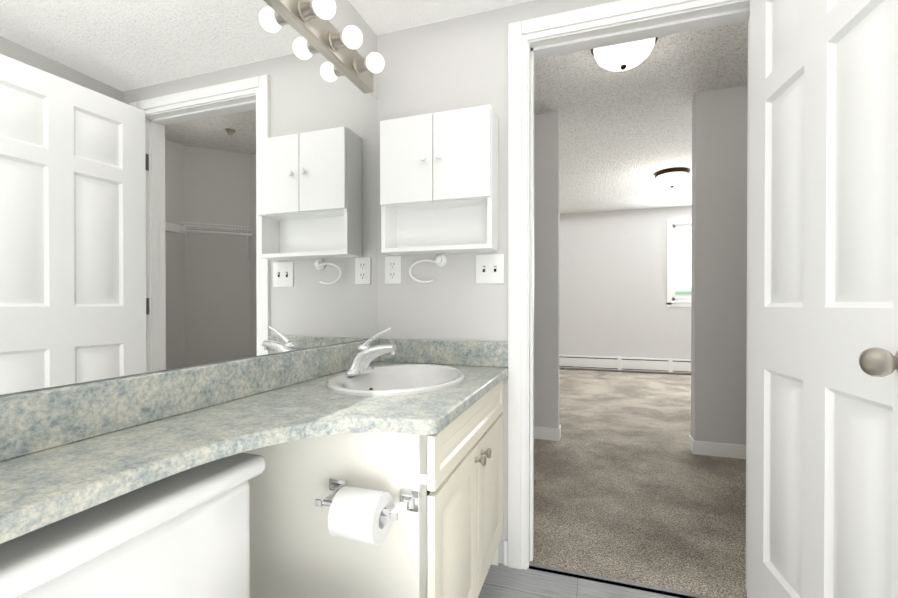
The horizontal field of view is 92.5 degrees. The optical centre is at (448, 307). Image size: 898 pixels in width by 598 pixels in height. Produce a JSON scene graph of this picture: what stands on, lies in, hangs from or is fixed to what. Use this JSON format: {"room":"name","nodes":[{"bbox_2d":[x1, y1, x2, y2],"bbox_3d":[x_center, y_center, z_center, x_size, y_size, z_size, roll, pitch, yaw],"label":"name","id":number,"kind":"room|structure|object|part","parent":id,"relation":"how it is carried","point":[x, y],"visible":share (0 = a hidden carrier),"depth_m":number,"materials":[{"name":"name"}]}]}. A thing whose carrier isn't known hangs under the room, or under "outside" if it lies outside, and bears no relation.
{"room":"bathroom","nodes":[
{"label":"bathroom","id":0,"kind":"room"},
{"bbox_2d":[0,0,375,396],"bbox_3d":[-0.594,-0.282,1.252,0.120,2.620,4.940,0,0,18],"label":"wall","id":1,"kind":"structure","parent":0,"point":[345,15],"depth_m":1.65,"materials":[{"name":"white paint"}]},
{"bbox_2d":[0,342,351,459],"bbox_3d":[-0.678,0.191,0.767,0.020,0.100,2.362,0,0,18],"label":"backsplash","id":2,"kind":"structure","parent":1,"relation":"attached to","point":[36,421],"depth_m":0.87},
{"bbox_2d":[0,0,377,394],"bbox_3d":[-0.689,-0.380,0.767,0.005,1.037,2.362,0,0,18],"label":"wall mirror","id":3,"kind":"object","parent":1,"relation":"attached to","point":[184,183],"visible":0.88,"depth_m":0.97,"materials":[{"name":"clear glass"}]},
{"bbox_2d":[271,0,384,92],"bbox_3d":[-0.447,-0.950,1.272,0.143,0.100,1.090,0,0,18],"label":"sconce","id":4,"kind":"object","parent":1,"relation":"attached to","point":[310,18],"visible":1,"depth_m":1.48,"materials":[{"name":"silver metal"}]},
{"bbox_2d":[349,0,533,34],"bbox_3d":[-0.048,-1.225,0.191,1.585,0.080,3.045,0,0,18],"label":"ceiling","id":5,"kind":"structure","parent":0,"point":[379,17],"depth_m":1.73,"materials":[{"name":"white paint"}]},
{"bbox_2d":[376,0,747,563],"bbox_3d":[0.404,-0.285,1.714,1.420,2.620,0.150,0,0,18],"label":"wall","id":6,"kind":"structure","parent":0,"point":[600,282],"depth_m":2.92,"materials":[{"name":"white paint"}]},
{"bbox_2d":[385,256,400,283],"bbox_3d":[-0.244,-0.164,1.863,0.078,0.120,0.008,0,0,18],"label":"outlet","id":7,"kind":"object","parent":6,"relation":"attached to","point":[392,263],"depth_m":1.86,"materials":[{"name":"white plastic"}]},
{"bbox_2d":[409,254,446,282],"bbox_3d":[-0.089,-0.163,1.796,0.158,0.120,0.038,0,0,18],"label":"towel ring","id":8,"kind":"object","parent":6,"relation":"attached to","point":[440,260],"visible":1,"depth_m":1.78,"materials":[{"name":"white plastic"}]},
{"bbox_2d":[380,104,497,255],"bbox_3d":[-0.046,-0.490,1.712,0.458,0.530,0.163,0,0,18],"label":"upper cabinet","id":9,"kind":"object","parent":6,"relation":"attached to","point":[438,182],"visible":1,"depth_m":1.68,"materials":[{"name":"white wood"}]},
{"bbox_2d":[392,339,507,367],"bbox_3d":[-0.033,0.185,1.786,0.560,0.100,0.020,0,0,18],"label":"backsplash","id":10,"kind":"structure","parent":6,"relation":"attached to","point":[494,354],"depth_m":1.75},
{"bbox_2d":[476,254,503,283],"bbox_3d":[0.162,-0.156,1.723,0.116,0.118,0.016,0,0,18],"label":"light switch","id":11,"kind":"object","parent":6,"relation":"attached to","point":[489,268],"depth_m":1.72,"materials":[{"name":"white plastic"}]},
{"bbox_2d":[503,539,507,550],"bbox_3d":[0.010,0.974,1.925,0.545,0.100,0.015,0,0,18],"label":"baseboard","id":12,"kind":"structure","parent":6,"relation":"attached to","point":[505,542],"depth_m":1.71,"materials":[{"name":"white paint"}]},
{"bbox_2d":[534,426,560,440],"bbox_3d":[0.536,0.965,3.353,0.638,0.100,0.018,0,0,18],"label":"baseboard","id":13,"kind":"structure","parent":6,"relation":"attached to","point":[544,433],"depth_m":3.28,"materials":[{"name":"white paint"}]},
{"bbox_2d":[530,563,715,597],"bbox_3d":[0.685,1.023,1.596,0.765,0.007,0.026,0,0,18],"label":"trim","id":14,"kind":"structure","parent":6,"relation":"attached to","point":[620,581],"depth_m":1.60,"materials":[{"name":"grey"}]},
{"bbox_2d":[559,355,690,372],"bbox_3d":[2.917,0.872,6.533,2.660,0.232,0.070,0,0,18],"label":"baseboard heater","id":15,"kind":"object","parent":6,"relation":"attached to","point":[668,365],"visible":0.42,"depth_m":6.57,"materials":[{"name":"white metal"}]},
{"bbox_2d":[508,0,749,589],"bbox_3d":[0.695,-0.044,1.619,0.925,2.140,0.158,0,0,18],"label":"door frame","id":16,"kind":"structure","parent":6,"relation":"attached to","point":[598,26],"depth_m":1.68,"materials":[{"name":"white paint"}]},
{"bbox_2d":[667,218,691,306],"bbox_3d":[3.804,-0.663,6.309,1.100,1.300,0.155,0,0,18],"label":"window","id":17,"kind":"structure","parent":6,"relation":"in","point":[679,253],"depth_m":6.43,"materials":[{"name":"white glass"}]},
{"bbox_2d":[691,438,745,458],"bbox_3d":[2.019,0.968,2.859,0.701,0.100,0.015,0,0,18],"label":"baseboard","id":18,"kind":"structure","parent":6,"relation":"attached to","point":[738,451],"depth_m":2.92,"materials":[{"name":"white paint"}]},
{"bbox_2d":[747,0,897,597],"bbox_3d":[0.958,-0.017,1.066,0.188,2.068,0.742,0,0,18],"label":"door","id":19,"kind":"structure","parent":6,"relation":"in","point":[822,509],"depth_m":1.04,"materials":[{"name":"white paint"}]},
{"bbox_3d":[0.857,0.101,0.764,0.188,0.066,0.103,0,0,18],"label":"knob","id":20,"kind":"part","parent":19,"relation":"part of","materials":[{"name":"silver metal"}]},
{"bbox_2d":[478,563,694,597],"bbox_3d":[-0.043,1.060,0.219,1.585,0.050,3.075,0,0,18],"label":"floor","id":21,"kind":"structure","parent":0,"point":[502,580],"depth_m":1.58,"materials":[{"name":"plastic"}]},
{"bbox_2d":[0,452,265,597],"bbox_3d":[-0.358,0.671,0.622,0.699,0.722,0.536,0,0,18],"label":"toilet","id":22,"kind":"object","parent":21,"relation":"on","point":[184,534],"visible":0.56,"depth_m":0.69,"materials":[{"name":"white ceramic"}]},
{"bbox_2d":[250,372,507,597],"bbox_3d":[-0.178,0.648,1.366,0.592,0.758,0.913,0,0,18],"label":"bathroom vanity","id":23,"kind":"object","parent":21,"relation":"on","point":[434,528],"depth_m":1.05,"materials":[{"name":"white wood"}]},
{"bbox_2d":[0,364,507,595],"bbox_3d":[-0.413,0.257,0.679,0.580,0.031,2.362,0,0,18],"label":"countertop","id":24,"kind":"structure","parent":23,"relation":"on","point":[323,452],"depth_m":0.94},
{"bbox_2d":[336,328,403,375],"bbox_3d":[-0.258,0.146,1.464,0.164,0.154,0.160,0,0,18],"label":"faucet","id":25,"kind":"object","parent":24,"relation":"on","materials":[{"name":"silver metal"}]},
{"bbox_2d":[288,360,483,399],"bbox_3d":[-0.163,0.296,1.433,0.424,0.147,0.560,0,0,18],"label":"sink","id":26,"kind":"object","parent":24,"relation":"in","point":[420,379],"depth_m":1.48,"materials":[{"name":"white ceramic"}]},
{"bbox_2d":[530,369,746,597],"bbox_3d":[1.405,1.031,4.216,4.800,0.058,5.425,0,0,18],"label":"floor carpet","id":27,"kind":"object","parent":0,"point":[629,485],"visible":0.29,"depth_m":2.36,"materials":[{"name":"beige carpet"}]},
{"bbox_2d":[534,21,747,213],"bbox_3d":[1.419,-1.540,4.243,4.800,0.100,5.335,0,0,18],"label":"ceiling","id":28,"kind":"structure","parent":0,"point":[625,136],"depth_m":3.25,"materials":[{"name":"white paint"}]},
{"bbox_2d":[591,37,657,71],"bbox_3d":[0.959,-1.394,2.360,0.348,0.170,0.348,0,0,18],"label":"hall ceiling light","id":29,"kind":"object","parent":28,"relation":"attached to","point":[622,57],"visible":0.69,"depth_m":2.31,"materials":[{"name":"white glass"}]},
{"bbox_2d":[655,167,689,187],"bbox_3d":[2.459,-1.408,4.738,0.348,0.170,0.348,0,0,18],"label":"bedroom ceiling light","id":30,"kind":"object","parent":28,"relation":"attached to","point":[671,177],"visible":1,"depth_m":4.63,"materials":[{"name":"white glass"}]},
{"bbox_3d":[2.459,-1.401,4.738,0.316,0.113,0.316,0,0,18],"label":"glass","id":31,"kind":"part","parent":30,"relation":"part of","materials":[{"name":"white glass"}]}
]}

